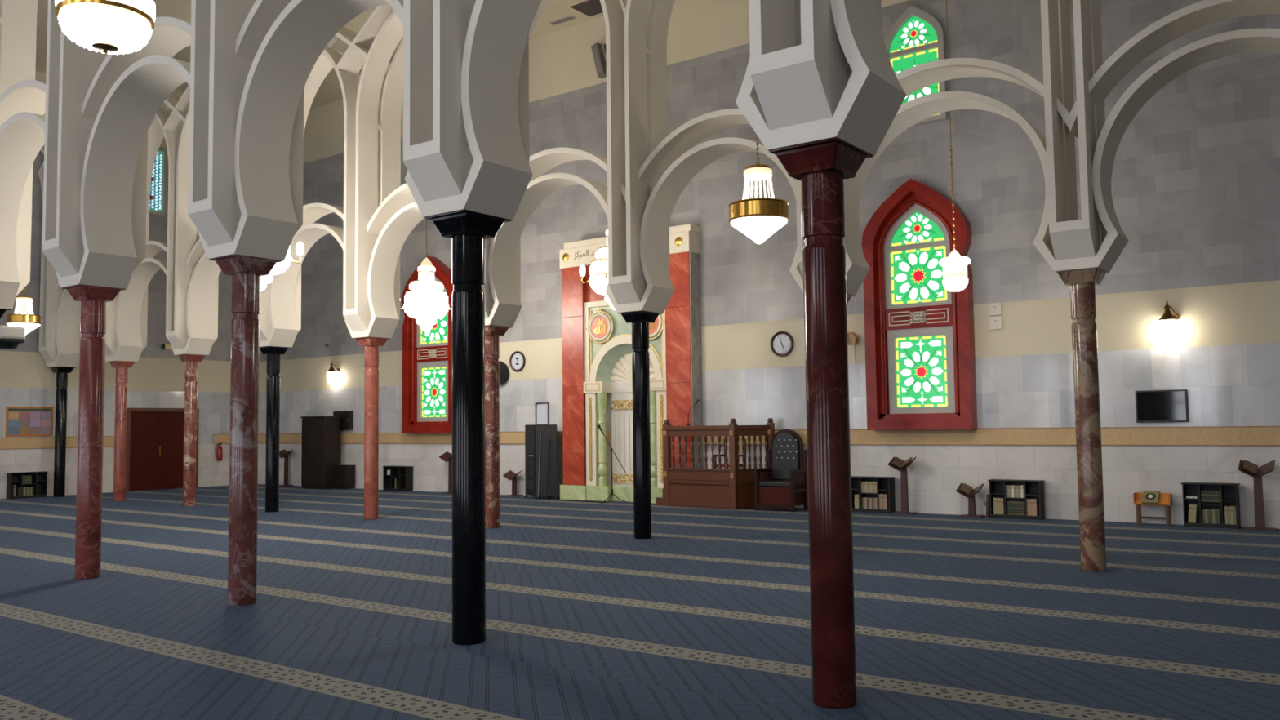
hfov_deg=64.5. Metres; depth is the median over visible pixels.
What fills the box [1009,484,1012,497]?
book
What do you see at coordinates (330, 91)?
ceiling
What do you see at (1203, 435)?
trim
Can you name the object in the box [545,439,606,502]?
cable
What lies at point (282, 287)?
arch
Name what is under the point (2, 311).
marble column
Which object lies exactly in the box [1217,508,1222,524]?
book
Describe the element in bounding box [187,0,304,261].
pier
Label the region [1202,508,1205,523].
book
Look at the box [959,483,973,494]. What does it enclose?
open book
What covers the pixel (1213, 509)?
book
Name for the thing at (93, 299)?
marble column
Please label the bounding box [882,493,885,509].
book
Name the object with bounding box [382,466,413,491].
bookcase
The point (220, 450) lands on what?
fire extinguisher
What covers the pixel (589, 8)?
air vent
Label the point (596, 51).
grille
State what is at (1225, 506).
book
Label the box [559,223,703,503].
niche
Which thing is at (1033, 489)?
bookcase
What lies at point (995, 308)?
junction box
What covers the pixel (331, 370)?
hood
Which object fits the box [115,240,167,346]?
arch
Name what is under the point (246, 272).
marble column
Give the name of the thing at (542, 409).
notice
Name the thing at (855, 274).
pier
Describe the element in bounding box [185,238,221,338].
arch
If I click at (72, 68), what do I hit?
pier
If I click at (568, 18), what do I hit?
ceiling vent
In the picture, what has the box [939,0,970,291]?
chandelier
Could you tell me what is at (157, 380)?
wall
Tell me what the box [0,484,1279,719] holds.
floor
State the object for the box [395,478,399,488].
book
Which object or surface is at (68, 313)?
arch
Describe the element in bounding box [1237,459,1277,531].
lectern
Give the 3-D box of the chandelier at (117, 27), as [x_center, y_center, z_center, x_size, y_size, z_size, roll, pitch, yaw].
[-2.586,-5.066,5.050,0.422,7.226,0.422,-4,-5,40]
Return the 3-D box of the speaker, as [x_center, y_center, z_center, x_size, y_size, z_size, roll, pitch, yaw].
[-0.856,-6.546,22.215,0.180,0.760,0.280,-20,-14,34]
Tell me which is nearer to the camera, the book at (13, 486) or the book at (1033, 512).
the book at (1033, 512)
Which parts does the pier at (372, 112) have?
frame, frame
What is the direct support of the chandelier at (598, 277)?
hanging from the ceiling
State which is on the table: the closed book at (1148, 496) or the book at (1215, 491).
the closed book at (1148, 496)
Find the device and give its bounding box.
[0,325,25,349]
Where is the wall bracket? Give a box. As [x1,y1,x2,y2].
[848,332,857,357]
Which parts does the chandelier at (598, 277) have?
lamp shade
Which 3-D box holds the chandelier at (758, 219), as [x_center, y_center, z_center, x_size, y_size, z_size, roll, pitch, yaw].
[1.108,-4.761,10.020,0.581,7.295,0.581,-4,-5,42]
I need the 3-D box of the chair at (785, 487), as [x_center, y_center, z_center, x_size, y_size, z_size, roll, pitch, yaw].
[2.586,2.012,18.611,0.800,1.480,0.580,-3,-5,37]
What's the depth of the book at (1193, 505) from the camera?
14.91 m
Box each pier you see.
[0,0,38,309]
[38,146,81,367]
[41,0,147,288]
[104,102,170,361]
[155,84,218,355]
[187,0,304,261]
[258,35,337,347]
[322,4,403,337]
[403,0,533,220]
[483,0,551,327]
[600,0,675,313]
[735,0,906,155]
[789,178,870,295]
[1033,0,1128,272]
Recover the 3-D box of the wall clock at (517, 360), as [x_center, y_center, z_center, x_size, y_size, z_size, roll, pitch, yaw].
[-2.843,0.032,23.481,0.480,0.480,0.050,-3,-5,37]
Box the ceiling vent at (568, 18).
[547,14,576,26]
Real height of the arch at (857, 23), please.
2.255 m
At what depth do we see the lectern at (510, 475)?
23.18 m
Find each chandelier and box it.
[5,287,41,334]
[54,0,155,54]
[260,241,303,291]
[400,218,452,331]
[579,228,615,310]
[728,133,789,244]
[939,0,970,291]
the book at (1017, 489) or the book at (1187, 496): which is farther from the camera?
the book at (1017, 489)
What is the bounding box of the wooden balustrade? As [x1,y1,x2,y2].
[656,417,774,510]
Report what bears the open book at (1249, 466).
on the lectern at (1260, 519)
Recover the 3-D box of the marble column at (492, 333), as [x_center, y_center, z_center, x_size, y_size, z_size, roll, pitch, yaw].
[-2.364,1.061,16.158,0.424,3.187,0.496,-3,-5,37]
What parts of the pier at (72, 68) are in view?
frame, frame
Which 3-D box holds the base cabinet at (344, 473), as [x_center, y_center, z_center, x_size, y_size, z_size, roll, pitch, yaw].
[-7.803,3.073,26.787,0.440,0.590,0.335,-3,-5,37]
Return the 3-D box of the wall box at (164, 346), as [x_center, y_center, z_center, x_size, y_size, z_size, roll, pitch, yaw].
[-12.807,-0.345,27.867,0.110,0.150,0.640,-3,-5,37]
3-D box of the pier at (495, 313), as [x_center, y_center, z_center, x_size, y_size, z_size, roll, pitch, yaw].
[-2.421,-3.620,16.455,2.973,6.195,0.940,-3,-5,37]
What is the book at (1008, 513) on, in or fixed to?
in the bookcase at (1033, 489)
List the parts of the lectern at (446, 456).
post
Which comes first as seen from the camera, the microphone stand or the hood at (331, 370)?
the microphone stand
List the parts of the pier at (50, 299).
frame, frame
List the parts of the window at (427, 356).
roll moulding, sash, pane, pane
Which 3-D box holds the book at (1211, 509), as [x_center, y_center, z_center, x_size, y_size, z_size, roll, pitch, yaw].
[8.364,2.281,14.826,0.033,0.204,0.162,-3,-5,37]
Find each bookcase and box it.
[5,471,48,498]
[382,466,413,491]
[851,475,895,513]
[987,479,1044,519]
[1181,482,1240,528]
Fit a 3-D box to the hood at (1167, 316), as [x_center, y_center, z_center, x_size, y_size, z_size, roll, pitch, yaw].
[7.959,-0.748,15.304,0.260,0.300,0.260,-3,-5,37]
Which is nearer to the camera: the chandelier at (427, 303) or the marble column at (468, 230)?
the marble column at (468, 230)
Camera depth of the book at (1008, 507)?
16.44 m
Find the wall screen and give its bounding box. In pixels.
[1134,389,1188,422]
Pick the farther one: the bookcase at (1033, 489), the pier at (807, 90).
the bookcase at (1033, 489)
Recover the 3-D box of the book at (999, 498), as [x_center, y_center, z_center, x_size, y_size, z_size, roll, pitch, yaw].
[5.947,2.396,16.646,0.028,0.264,0.162,-3,-5,37]
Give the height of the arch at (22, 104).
2.255 m
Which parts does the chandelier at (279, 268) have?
lamp shade, arm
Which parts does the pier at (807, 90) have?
frame, frame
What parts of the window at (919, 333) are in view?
pane, pane, roll moulding, sash, pane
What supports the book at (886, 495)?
in the bookcase at (886, 485)
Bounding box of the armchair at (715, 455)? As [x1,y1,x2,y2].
[713,438,746,469]
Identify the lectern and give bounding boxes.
[279,448,293,486]
[438,451,452,493]
[502,470,523,496]
[888,456,918,514]
[955,482,985,517]
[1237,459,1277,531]
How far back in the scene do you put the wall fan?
23.61 m
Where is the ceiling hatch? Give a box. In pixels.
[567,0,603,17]
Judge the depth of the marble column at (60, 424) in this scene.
24.92 m
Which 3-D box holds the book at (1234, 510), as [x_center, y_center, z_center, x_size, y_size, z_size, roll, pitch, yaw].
[8.602,2.240,14.650,0.035,0.258,0.162,-3,-5,37]
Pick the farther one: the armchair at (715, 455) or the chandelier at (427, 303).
the chandelier at (427, 303)
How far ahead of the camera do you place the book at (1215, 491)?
14.79 m
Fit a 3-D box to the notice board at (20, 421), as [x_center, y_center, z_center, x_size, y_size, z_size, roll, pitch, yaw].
[-14.969,1.510,24.870,0.035,0.720,1.060,-3,-5,37]
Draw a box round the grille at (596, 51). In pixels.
[591,44,602,75]
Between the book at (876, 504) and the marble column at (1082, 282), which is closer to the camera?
the marble column at (1082, 282)
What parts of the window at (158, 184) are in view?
pane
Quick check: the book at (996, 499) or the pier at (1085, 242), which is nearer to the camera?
the pier at (1085, 242)
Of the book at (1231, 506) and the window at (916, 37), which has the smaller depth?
the book at (1231, 506)
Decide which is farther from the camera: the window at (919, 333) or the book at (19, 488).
the book at (19, 488)
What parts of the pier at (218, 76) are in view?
frame, frame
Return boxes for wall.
[0,70,232,498]
[257,0,1279,528]
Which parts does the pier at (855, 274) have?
frame, frame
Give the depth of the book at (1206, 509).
14.80 m
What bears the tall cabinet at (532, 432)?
on the floor
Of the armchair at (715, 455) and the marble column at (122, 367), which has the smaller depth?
the armchair at (715, 455)
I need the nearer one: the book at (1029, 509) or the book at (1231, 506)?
the book at (1231, 506)
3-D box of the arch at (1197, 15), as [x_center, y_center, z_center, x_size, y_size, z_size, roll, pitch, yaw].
[5.946,-2.476,10.157,2.973,2.255,0.520,-3,-5,37]
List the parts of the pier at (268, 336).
frame, frame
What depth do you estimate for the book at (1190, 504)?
14.93 m
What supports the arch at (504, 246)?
attached to the pier at (495, 313)
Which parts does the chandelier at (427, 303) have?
chain, lamp shade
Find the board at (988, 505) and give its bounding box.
[986,493,990,517]
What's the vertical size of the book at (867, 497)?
0.195 m
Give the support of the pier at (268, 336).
on the marble column at (273, 353)
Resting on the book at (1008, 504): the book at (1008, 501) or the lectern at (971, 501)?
the book at (1008, 501)
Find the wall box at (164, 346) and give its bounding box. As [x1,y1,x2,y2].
[161,343,172,350]
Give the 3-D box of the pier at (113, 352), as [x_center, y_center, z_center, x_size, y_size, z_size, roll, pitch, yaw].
[-11.959,-3.055,23.534,2.973,6.195,0.940,-3,-5,37]
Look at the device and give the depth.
12.49 m
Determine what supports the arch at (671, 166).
attached to the pier at (637, 96)
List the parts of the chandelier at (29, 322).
crown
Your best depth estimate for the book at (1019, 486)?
16.42 m
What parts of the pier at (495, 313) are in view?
frame, frame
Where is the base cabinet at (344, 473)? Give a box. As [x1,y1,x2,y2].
[335,464,355,488]
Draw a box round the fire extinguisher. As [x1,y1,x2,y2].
[214,442,222,460]
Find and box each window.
[149,146,167,217]
[401,256,453,433]
[861,178,977,430]
[884,5,948,127]
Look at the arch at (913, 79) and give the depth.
11.87 m
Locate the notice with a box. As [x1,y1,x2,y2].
[535,402,549,424]
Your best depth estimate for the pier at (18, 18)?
13.33 m
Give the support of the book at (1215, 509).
in the bookcase at (1229, 492)
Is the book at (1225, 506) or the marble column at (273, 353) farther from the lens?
the marble column at (273, 353)
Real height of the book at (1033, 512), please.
0.264 m
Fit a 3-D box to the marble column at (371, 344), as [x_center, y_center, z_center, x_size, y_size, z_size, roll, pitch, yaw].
[-4.748,1.202,17.928,0.424,3.187,0.496,-3,-5,37]
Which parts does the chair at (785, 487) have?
post, armrest, post, rail, seat, backrest, panel, post, armrest, post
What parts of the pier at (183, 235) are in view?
frame, frame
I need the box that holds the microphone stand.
[597,424,626,503]
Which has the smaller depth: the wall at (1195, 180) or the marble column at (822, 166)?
the marble column at (822, 166)
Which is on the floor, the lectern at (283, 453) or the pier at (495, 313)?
the lectern at (283, 453)
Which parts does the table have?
leg, leg, leg, leg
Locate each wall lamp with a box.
[326,360,339,385]
[1158,300,1180,343]
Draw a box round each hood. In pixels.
[326,360,336,372]
[1158,300,1177,320]
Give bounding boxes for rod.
[537,432,541,497]
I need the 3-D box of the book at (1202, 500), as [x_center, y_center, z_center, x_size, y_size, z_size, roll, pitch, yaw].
[8.365,2.054,14.837,0.250,0.038,0.162,-3,-5,37]
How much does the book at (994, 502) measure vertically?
0.270 m
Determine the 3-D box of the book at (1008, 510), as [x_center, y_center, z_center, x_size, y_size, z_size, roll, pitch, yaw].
[6.142,2.451,16.497,0.270,0.040,0.162,-3,-5,37]
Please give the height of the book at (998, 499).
0.266 m
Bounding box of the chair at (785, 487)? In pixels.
[754,429,808,512]
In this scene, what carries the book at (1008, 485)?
on the bookcase at (1033, 489)
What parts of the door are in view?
panel moulding, panel moulding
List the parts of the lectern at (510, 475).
post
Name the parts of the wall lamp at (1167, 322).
lamp shade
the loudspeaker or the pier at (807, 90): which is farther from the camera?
the loudspeaker
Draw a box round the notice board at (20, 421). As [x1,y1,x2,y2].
[5,406,53,436]
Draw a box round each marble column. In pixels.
[0,308,11,318]
[49,366,75,497]
[62,284,125,579]
[107,360,137,501]
[175,354,208,506]
[208,253,283,605]
[259,346,289,512]
[352,336,391,519]
[424,209,511,644]
[484,324,511,528]
[617,310,662,538]
[768,137,872,708]
[846,293,854,304]
[1055,266,1108,571]
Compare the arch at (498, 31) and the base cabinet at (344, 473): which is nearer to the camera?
the arch at (498, 31)
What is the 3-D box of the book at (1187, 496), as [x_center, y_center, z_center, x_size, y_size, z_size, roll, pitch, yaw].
[8.164,2.025,14.989,0.140,0.030,0.162,-3,-5,37]
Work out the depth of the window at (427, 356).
25.19 m
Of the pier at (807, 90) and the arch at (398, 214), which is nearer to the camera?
the pier at (807, 90)
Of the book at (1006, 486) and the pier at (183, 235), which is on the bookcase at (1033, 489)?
the book at (1006, 486)
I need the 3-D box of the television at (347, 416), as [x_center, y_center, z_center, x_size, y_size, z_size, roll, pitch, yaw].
[-7.956,1.620,27.150,0.720,0.500,0.140,-3,-5,37]
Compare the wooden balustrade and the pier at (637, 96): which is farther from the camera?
the wooden balustrade
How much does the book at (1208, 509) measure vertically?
0.206 m
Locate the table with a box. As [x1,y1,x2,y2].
[1133,492,1172,525]
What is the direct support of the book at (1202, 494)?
on the book at (1202, 497)
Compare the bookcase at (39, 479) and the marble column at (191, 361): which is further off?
the bookcase at (39, 479)
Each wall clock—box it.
[509,351,525,371]
[770,331,793,356]
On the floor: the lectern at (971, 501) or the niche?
the lectern at (971, 501)
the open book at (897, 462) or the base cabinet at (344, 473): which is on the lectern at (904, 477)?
the open book at (897, 462)
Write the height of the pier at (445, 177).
6.195 m
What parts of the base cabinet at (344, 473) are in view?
door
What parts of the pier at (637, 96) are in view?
frame, frame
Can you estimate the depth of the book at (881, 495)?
17.81 m
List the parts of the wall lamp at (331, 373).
lamp shade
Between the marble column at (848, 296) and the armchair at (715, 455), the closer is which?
the marble column at (848, 296)
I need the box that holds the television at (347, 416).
[333,410,353,430]
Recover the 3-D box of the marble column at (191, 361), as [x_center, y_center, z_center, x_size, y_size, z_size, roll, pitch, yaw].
[-9.518,1.485,21.467,0.424,3.187,0.496,-3,-5,37]
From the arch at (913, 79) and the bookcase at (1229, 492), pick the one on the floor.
the bookcase at (1229, 492)
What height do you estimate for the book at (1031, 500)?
0.269 m
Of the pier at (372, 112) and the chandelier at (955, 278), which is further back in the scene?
the pier at (372, 112)
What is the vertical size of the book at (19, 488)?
0.200 m
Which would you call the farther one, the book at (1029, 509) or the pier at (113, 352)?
the pier at (113, 352)
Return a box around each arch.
[0,80,45,282]
[55,282,80,353]
[80,16,191,257]
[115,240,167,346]
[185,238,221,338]
[234,0,410,223]
[268,203,343,329]
[367,182,424,319]
[461,0,759,173]
[488,147,626,306]
[639,108,799,288]
[830,0,905,93]
[843,57,1071,267]
[1069,0,1279,239]
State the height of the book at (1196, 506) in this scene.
0.270 m
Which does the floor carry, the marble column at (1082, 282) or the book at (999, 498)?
the marble column at (1082, 282)
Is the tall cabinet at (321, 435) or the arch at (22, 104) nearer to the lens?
the arch at (22, 104)
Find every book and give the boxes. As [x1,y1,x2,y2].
[11,484,15,496]
[17,487,21,495]
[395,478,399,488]
[854,493,858,508]
[856,493,860,508]
[866,497,870,508]
[873,497,876,509]
[875,497,877,509]
[878,493,880,509]
[880,493,885,509]
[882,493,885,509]
[884,493,888,509]
[890,457,912,468]
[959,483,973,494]
[993,497,998,514]
[995,497,998,514]
[997,497,1002,514]
[999,497,1001,514]
[1001,497,1004,514]
[1005,484,1008,497]
[1007,500,1024,504]
[1007,503,1025,506]
[1007,506,1025,509]
[1007,509,1025,512]
[1007,511,1025,515]
[1008,484,1009,497]
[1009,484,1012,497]
[1011,484,1015,497]
[1013,484,1017,497]
[1016,484,1019,497]
[1017,484,1021,497]
[1020,484,1022,497]
[1026,497,1031,515]
[1028,498,1031,515]
[1030,497,1035,515]
[1032,498,1035,515]
[1034,497,1039,515]
[1141,490,1159,503]
[1186,495,1198,498]
[1187,503,1193,522]
[1191,503,1194,522]
[1193,503,1198,522]
[1200,489,1220,493]
[1200,493,1220,496]
[1200,496,1220,499]
[1200,498,1220,502]
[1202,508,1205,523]
[1204,508,1208,523]
[1207,508,1210,523]
[1209,508,1213,523]
[1212,508,1215,523]
[1214,508,1217,524]
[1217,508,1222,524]
[1224,505,1228,524]
[1226,506,1231,524]
[1230,505,1234,524]
[1232,506,1236,524]
[1242,460,1257,475]
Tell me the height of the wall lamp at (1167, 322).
0.660 m
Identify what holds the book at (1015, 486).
on the bookcase at (1033, 489)
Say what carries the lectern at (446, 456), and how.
on the floor
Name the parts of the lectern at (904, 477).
post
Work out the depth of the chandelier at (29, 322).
19.31 m
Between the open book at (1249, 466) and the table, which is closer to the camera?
the open book at (1249, 466)
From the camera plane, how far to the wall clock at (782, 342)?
19.36 m
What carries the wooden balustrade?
on the floor
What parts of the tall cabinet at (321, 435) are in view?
door, door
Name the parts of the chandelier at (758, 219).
chain, crown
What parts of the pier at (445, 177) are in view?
frame, frame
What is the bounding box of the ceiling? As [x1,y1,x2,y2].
[35,0,651,109]
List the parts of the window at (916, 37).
pane, pane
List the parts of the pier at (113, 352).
frame, frame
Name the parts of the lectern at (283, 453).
post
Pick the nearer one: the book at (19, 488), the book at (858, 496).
the book at (858, 496)
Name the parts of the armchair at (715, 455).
leg, leg, seat, backrest, leg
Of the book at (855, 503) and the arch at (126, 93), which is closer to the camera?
the arch at (126, 93)
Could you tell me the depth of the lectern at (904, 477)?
17.56 m
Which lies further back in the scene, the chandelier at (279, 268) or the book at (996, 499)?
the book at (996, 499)
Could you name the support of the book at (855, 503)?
in the bookcase at (886, 485)
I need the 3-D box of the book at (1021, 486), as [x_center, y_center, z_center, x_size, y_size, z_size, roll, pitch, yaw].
[6.219,2.132,16.457,0.035,0.200,0.162,-3,-5,37]
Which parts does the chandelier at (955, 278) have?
chain, lamp shade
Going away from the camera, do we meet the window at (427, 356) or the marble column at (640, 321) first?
the marble column at (640, 321)
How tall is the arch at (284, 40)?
2.255 m
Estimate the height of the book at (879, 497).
0.265 m
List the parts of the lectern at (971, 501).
post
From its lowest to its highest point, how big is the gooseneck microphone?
0.509 m
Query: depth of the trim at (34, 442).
25.11 m
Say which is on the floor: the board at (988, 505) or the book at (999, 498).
the board at (988, 505)
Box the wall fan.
[498,360,508,385]
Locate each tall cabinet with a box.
[300,416,341,489]
[524,424,558,499]
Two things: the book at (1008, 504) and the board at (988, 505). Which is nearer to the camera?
the book at (1008, 504)
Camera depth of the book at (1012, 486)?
16.48 m
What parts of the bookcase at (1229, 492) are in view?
shelf, shelf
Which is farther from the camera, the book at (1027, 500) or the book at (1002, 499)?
the book at (1002, 499)
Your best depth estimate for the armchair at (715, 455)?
19.50 m
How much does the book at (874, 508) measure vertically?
0.197 m
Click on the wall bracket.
(853, 338)
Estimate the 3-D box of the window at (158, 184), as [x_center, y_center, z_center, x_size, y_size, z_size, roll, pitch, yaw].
[-13.298,-4.901,27.594,0.080,1.900,0.840,-3,-5,37]
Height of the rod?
1.401 m
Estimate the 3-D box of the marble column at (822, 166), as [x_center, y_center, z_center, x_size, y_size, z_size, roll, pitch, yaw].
[1.091,0.367,5.886,0.424,3.187,0.496,-3,-5,37]
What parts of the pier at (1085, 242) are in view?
frame, frame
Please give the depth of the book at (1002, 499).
16.57 m
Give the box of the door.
[125,408,199,491]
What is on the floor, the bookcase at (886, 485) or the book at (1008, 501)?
the bookcase at (886, 485)
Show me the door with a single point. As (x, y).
(154, 460)
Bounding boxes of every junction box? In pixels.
[988,302,1002,315]
[989,316,1002,329]
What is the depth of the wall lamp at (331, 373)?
27.31 m
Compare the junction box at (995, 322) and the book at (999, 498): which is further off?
the junction box at (995, 322)
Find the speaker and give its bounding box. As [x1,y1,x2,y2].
[591,42,606,79]
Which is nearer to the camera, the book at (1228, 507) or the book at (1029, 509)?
the book at (1228, 507)
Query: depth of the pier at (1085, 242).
10.80 m
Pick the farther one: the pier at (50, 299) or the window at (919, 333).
the pier at (50, 299)
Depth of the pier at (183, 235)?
21.41 m
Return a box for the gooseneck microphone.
[686,399,698,426]
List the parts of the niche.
panel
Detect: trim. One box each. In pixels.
[0,434,230,449]
[257,426,1279,445]
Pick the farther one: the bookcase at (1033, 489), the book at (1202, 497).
the bookcase at (1033, 489)
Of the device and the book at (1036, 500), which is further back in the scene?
the book at (1036, 500)
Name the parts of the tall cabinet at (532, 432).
control panel, control panel, control panel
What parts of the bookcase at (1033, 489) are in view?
shelf, shelf, shelf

